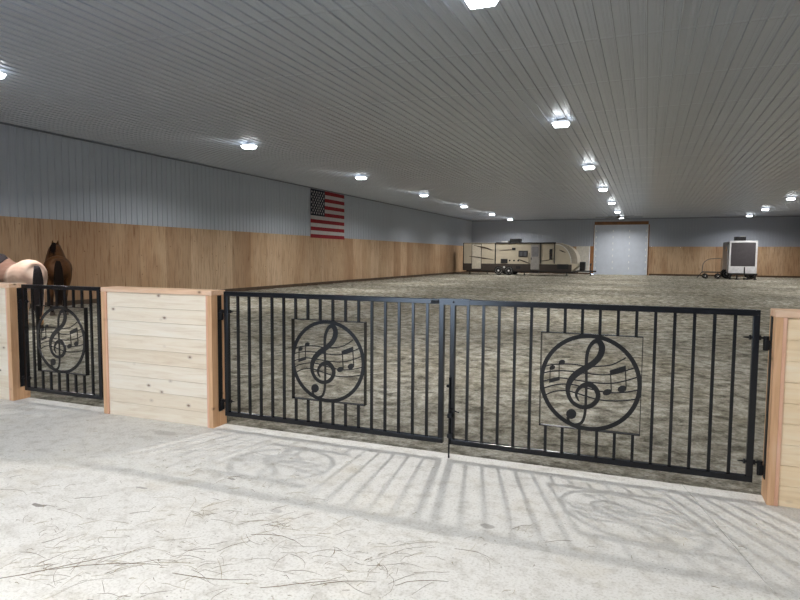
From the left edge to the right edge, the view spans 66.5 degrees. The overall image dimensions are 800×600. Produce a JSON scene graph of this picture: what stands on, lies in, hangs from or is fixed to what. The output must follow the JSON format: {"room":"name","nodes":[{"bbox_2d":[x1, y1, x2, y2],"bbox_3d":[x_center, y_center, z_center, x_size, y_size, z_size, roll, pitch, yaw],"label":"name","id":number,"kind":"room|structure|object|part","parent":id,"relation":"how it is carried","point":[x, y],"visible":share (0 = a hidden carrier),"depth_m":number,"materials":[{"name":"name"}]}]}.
{"room":"sports facility","nodes":[
{"label":"sports facility","id":0,"kind":"room"},
{"bbox_2d":[0,121,471,302],"bbox_3d":[-4.791,-3.144,29.798,0.106,4.970,61.950,2,4,22],"label":"wall","id":1,"kind":"structure","parent":0,"point":[120,217],"depth_m":21.98,"materials":[{"name":"wood"}]},
{"bbox_2d":[0,122,469,220],"bbox_3d":[-4.732,-5.536,29.608,0.035,0.050,61.950,2,4,22],"label":"trim","id":2,"kind":"structure","parent":1,"relation":"attached to","point":[3,123],"depth_m":21.50,"materials":[{"name":"grey metal"}]},
{"bbox_2d":[29,271,468,308],"bbox_3d":[-3.003,-1.042,34.257,0.040,0.160,52.630,2,4,22],"label":"baseboard","id":3,"kind":"structure","parent":1,"relation":"attached to","point":[86,301],"depth_m":29.66,"materials":[{"name":"brown wood"}]},
{"bbox_2d":[310,188,343,239],"bbox_3d":[-3.764,-4.442,32.044,0.030,2.432,3.680,2,4,22],"label":"flag","id":4,"kind":"object","parent":1,"relation":"attached to","point":[326,208],"visible":1,"depth_m":31.91,"materials":[{"name":"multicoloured fabric"}]},
{"bbox_2d":[0,0,799,220],"bbox_3d":[7.799,-5.133,24.567,27.060,0.081,61.950,2,4,22],"label":"ceiling","id":5,"kind":"structure","parent":0,"point":[678,108],"depth_m":12.75,"materials":[{"name":"white metal"}]},
{"bbox_2d":[0,71,5,78],"bbox_3d":[-7.516,-4.170,11.237,0.400,0.163,0.280,2,4,22],"label":"ceiling lamp","id":6,"kind":"object","parent":5,"relation":"attached to","point":[2,75],"visible":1,"depth_m":11.25,"materials":[{"name":"white plastic"}]},
{"bbox_2d":[241,143,256,148],"bbox_3d":[-4.579,-4.673,18.499,0.400,0.163,0.280,2,4,22],"label":"ceiling lamp","id":7,"kind":"object","parent":5,"relation":"attached to","point":[248,145],"visible":1,"depth_m":18.41,"materials":[{"name":"white plastic"}]},
{"bbox_2d":[356,175,365,179],"bbox_3d":[-1.641,-5.176,25.762,0.400,0.163,0.280,2,4,22],"label":"ceiling lamp","id":8,"kind":"object","parent":5,"relation":"attached to","point":[361,177],"visible":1,"depth_m":25.68,"materials":[{"name":"white plastic"}]},
{"bbox_2d":[465,0,498,8],"bbox_3d":[1.033,-3.859,7.800,0.400,0.163,0.280,2,4,22],"label":"ceiling lamp","id":9,"kind":"object","parent":5,"relation":"attached to","point":[473,4],"visible":1,"depth_m":7.77,"materials":[{"name":"white plastic"}]},
{"bbox_2d":[552,119,569,127],"bbox_3d":[3.971,-4.362,15.062,0.400,0.163,0.280,2,4,22],"label":"ceiling lamp","id":10,"kind":"object","parent":5,"relation":"attached to","point":[560,123],"visible":1,"depth_m":14.97,"materials":[{"name":"white plastic"}]},
{"bbox_2d":[583,165,594,169],"bbox_3d":[6.909,-4.865,22.325,0.400,0.163,0.280,2,4,22],"label":"ceiling lamp","id":11,"kind":"object","parent":5,"relation":"attached to","point":[586,167],"visible":1,"depth_m":22.24,"materials":[{"name":"white plastic"}]},
{"bbox_2d":[595,215,633,218],"bbox_3d":[17.191,-6.568,47.935,3.493,0.290,3.279,2,4,22],"label":"ceiling fan","id":12,"kind":"object","parent":5,"relation":"hanging from","point":[618,216],"visible":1,"depth_m":48.02,"materials":[{"name":"metal"}]},
{"bbox_2d":[0,272,799,599],"bbox_3d":[7.762,-0.162,24.927,27.260,0.211,61.950,2,4,22],"label":"floor","id":13,"kind":"structure","parent":0,"point":[457,499],"depth_m":4.16,"materials":[{"name":"concrete"}]},
{"bbox_2d":[0,254,47,328],"bbox_3d":[-8.005,-0.214,12.562,2.394,1.504,0.601,3,5,35],"label":"horse","id":14,"kind":"object","parent":13,"relation":"on","point":[33,272],"visible":0.56,"depth_m":11.89},
{"bbox_2d":[43,240,71,315],"bbox_3d":[-8.753,-0.617,15.568,0.634,1.862,2.332,-2,5,-31],"label":"bay horse","id":15,"kind":"object","parent":13,"relation":"on","point":[58,267],"visible":0.76,"depth_m":14.69},
{"bbox_2d":[0,282,226,427],"bbox_3d":[-7.180,0.299,7.514,12.142,1.177,0.186,2,4,22],"label":"wall","id":16,"kind":"structure","parent":13,"relation":"on","point":[163,348],"depth_m":5.42,"materials":[{"name":"brown wood"}]},
{"bbox_3d":[-8.322,-0.309,7.934,9.670,0.040,0.186,2,4,22],"label":"rail","id":17,"kind":"part","parent":16,"relation":"part of","materials":[{"name":"brown wood"}]},
{"bbox_2d":[18,284,103,399],"bbox_3d":[-3.326,0.394,5.968,1.106,1.072,0.046,2,4,22],"label":"metal gate","id":18,"kind":"object","parent":16,"relation":"attached to","point":[22,304],"visible":0.99,"depth_m":5.94,"materials":[{"name":"black metal"}]},
{"bbox_3d":[-3.299,0.388,5.958,0.655,0.655,0.042,2,4,22],"label":"plaque frame","id":19,"kind":"part","parent":18,"relation":"part of","materials":[{"name":"black paint"}]},
{"bbox_3d":[-2.130,-0.084,5.445,1.248,0.040,0.186,2,4,22],"label":"rail","id":20,"kind":"part","parent":16,"relation":"part of","materials":[{"name":"brown wood"}]},
{"bbox_2d":[218,291,444,442],"bbox_3d":[-0.615,0.493,4.871,2.018,1.072,0.058,2,4,22],"label":"metal gate","id":21,"kind":"object","parent":16,"relation":"attached to","point":[224,314],"visible":1,"depth_m":4.83,"materials":[{"name":"black metal"}]},
{"bbox_3d":[-0.571,0.487,4.862,0.655,0.655,0.042,2,4,22],"label":"plaque frame","id":22,"kind":"part","parent":21,"relation":"part of","materials":[{"name":"black paint"}]},
{"bbox_2d":[0,420,799,599],"bbox_3d":[-1.056,1.218,3.493,6.474,0.013,2.494,2,4,22],"label":"hay","id":23,"kind":"object","parent":13,"relation":"on","point":[139,563],"visible":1,"depth_m":2.96},
{"bbox_2d":[463,239,595,275],"bbox_3d":[10.703,-3.577,50.632,10.700,3.000,2.710,2,4,22],"label":"travel trailer","id":24,"kind":"object","parent":13,"relation":"on","point":[513,256],"visible":1,"depth_m":49.82,"materials":[{"name":"beige metal"}]},
{"bbox_3d":[10.932,-3.473,49.360,0.720,2.020,0.045,2,4,22],"label":"entry door","id":25,"kind":"part","parent":24,"relation":"part of","materials":[{"name":"white metal"}]},
{"bbox_3d":[12.964,-2.651,48.599,0.870,0.400,0.022,2,4,22],"label":"baggage door","id":26,"kind":"part","parent":24,"relation":"part of","materials":[{"name":"black metal"}]},
{"bbox_3d":[13.227,-3.699,48.421,1.680,1.660,0.001,2,4,22],"label":"cap panel","id":27,"kind":"part","parent":24,"relation":"part of","materials":[{"name":"beige plastic"}]},
{"bbox_2d":[697,258,721,278],"bbox_3d":[22.849,-2.347,45.074,1.658,1.527,0.710,2,4,22],"label":"cart","id":28,"kind":"object","parent":13,"relation":"on","point":[704,275],"visible":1,"depth_m":44.89,"materials":[{"name":"black metal"}]},
{"bbox_3d":[23.001,-2.515,45.001,1.333,1.177,0.056,2,4,22],"label":"handle","id":29,"kind":"part","parent":28,"relation":"part of","materials":[{"name":"black metal"}]},
{"bbox_2d":[720,236,757,279],"bbox_3d":[25.035,-3.123,44.986,2.260,3.120,5.226,2,4,22],"label":"trailer","id":30,"kind":"object","parent":13,"relation":"on","point":[739,257],"visible":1,"depth_m":43.48,"materials":[{"name":"white metal"}]},
{"bbox_2d":[726,244,728,271],"bbox_3d":[23.864,-3.053,44.452,0.050,2.000,0.300,2,4,22],"label":"panel","id":31,"kind":"object","parent":30,"relation":"attached to","point":[728,244],"depth_m":44.35,"materials":[{"name":"grey metal"}]},
{"bbox_3d":[24.401,-3.234,43.398,1.540,1.680,0.065,2,4,22],"label":"panel","id":32,"kind":"part","parent":30,"relation":"part of","materials":[{"name":"grey metal"}]},
{"bbox_3d":[24.412,-3.056,43.441,1.780,2.320,0.160,2,4,22],"label":"frame","id":33,"kind":"part","parent":30,"relation":"part of","materials":[{"name":"white metal"}]},
{"bbox_2d":[761,308,799,508],"bbox_3d":[7.175,0.823,1.743,10.638,1.177,0.186,2,4,22],"label":"wall","id":34,"kind":"structure","parent":13,"relation":"on","point":[780,486],"depth_m":3.62,"materials":[{"name":"brown wood"}]},
{"bbox_2d":[439,298,769,482],"bbox_3d":[1.257,0.637,4.106,2.104,1.231,0.098,2,4,22],"label":"metal gate","id":35,"kind":"object","parent":34,"relation":"attached to","point":[755,337],"visible":1,"depth_m":4.07,"materials":[{"name":"black metal"}]},
{"bbox_3d":[0.389,0.895,4.448,0.016,0.655,0.102,-3,6,-42],"label":"drop rod","id":36,"kind":"part","parent":35,"relation":"part of","materials":[{"name":"black metal"}]},
{"bbox_3d":[1.279,0.555,4.118,0.655,0.655,0.042,2,4,22],"label":"plaque frame","id":37,"kind":"part","parent":35,"relation":"part of","materials":[{"name":"black paint"}]},
{"bbox_3d":[7.182,0.256,1.701,10.632,0.040,0.186,2,4,22],"label":"rail","id":38,"kind":"part","parent":34,"relation":"part of","materials":[{"name":"brown wood"}]},
{"bbox_2d":[472,216,799,275],"bbox_3d":[19.383,-4.672,53.425,27.060,4.970,0.106,2,4,22],"label":"wall","id":39,"kind":"structure","parent":0,"point":[679,245],"depth_m":51.45,"materials":[{"name":"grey metal"}]},
{"bbox_3d":[16.392,-3.559,54.712,1.170,2.520,0.105,2,4,22],"label":"white wall panel","id":40,"kind":"part","parent":39,"relation":"part of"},
{"bbox_2d":[589,246,593,273],"bbox_3d":[17.066,-3.556,54.388,0.300,2.470,0.080,2,4,22],"label":"trim","id":41,"kind":"structure","parent":39,"relation":"attached to","point":[591,247],"depth_m":54.33,"materials":[{"name":"orange wood"}]},
{"bbox_2d":[593,224,648,274],"bbox_3d":[19.296,-4.392,53.423,4.420,4.410,0.150,2,4,22],"label":"door","id":42,"kind":"structure","parent":39,"relation":"in","point":[618,249],"depth_m":53.40,"materials":[{"name":"white metal"}]},
{"bbox_2d":[595,221,648,224],"bbox_3d":[19.317,-6.712,53.264,4.440,0.280,0.070,2,4,22],"label":"trim","id":43,"kind":"structure","parent":39,"relation":"attached to","point":[619,222],"depth_m":53.16,"materials":[{"name":"brown wood"}]},
{"bbox_2d":[471,271,799,277],"bbox_3d":[19.340,-2.269,53.536,27.060,0.160,0.040,2,4,22],"label":"baseboard","id":44,"kind":"structure","parent":39,"relation":"attached to","point":[471,271],"depth_m":51.55,"materials":[{"name":"brown wood"}]},
{"bbox_2d":[647,224,649,274],"bbox_3d":[21.398,-4.331,52.582,0.090,4.340,0.080,2,4,22],"label":"trim","id":45,"kind":"structure","parent":39,"relation":"attached to","point":[649,224],"depth_m":52.54,"materials":[{"name":"brown wood"}]},
{"bbox_2d":[502,216,799,220],"bbox_3d":[19.384,-7.063,53.210,27.060,0.050,0.035,2,4,22],"label":"trim","id":46,"kind":"structure","parent":39,"relation":"attached to","point":[770,216],"depth_m":52.21,"materials":[{"name":"grey metal"}]}
]}

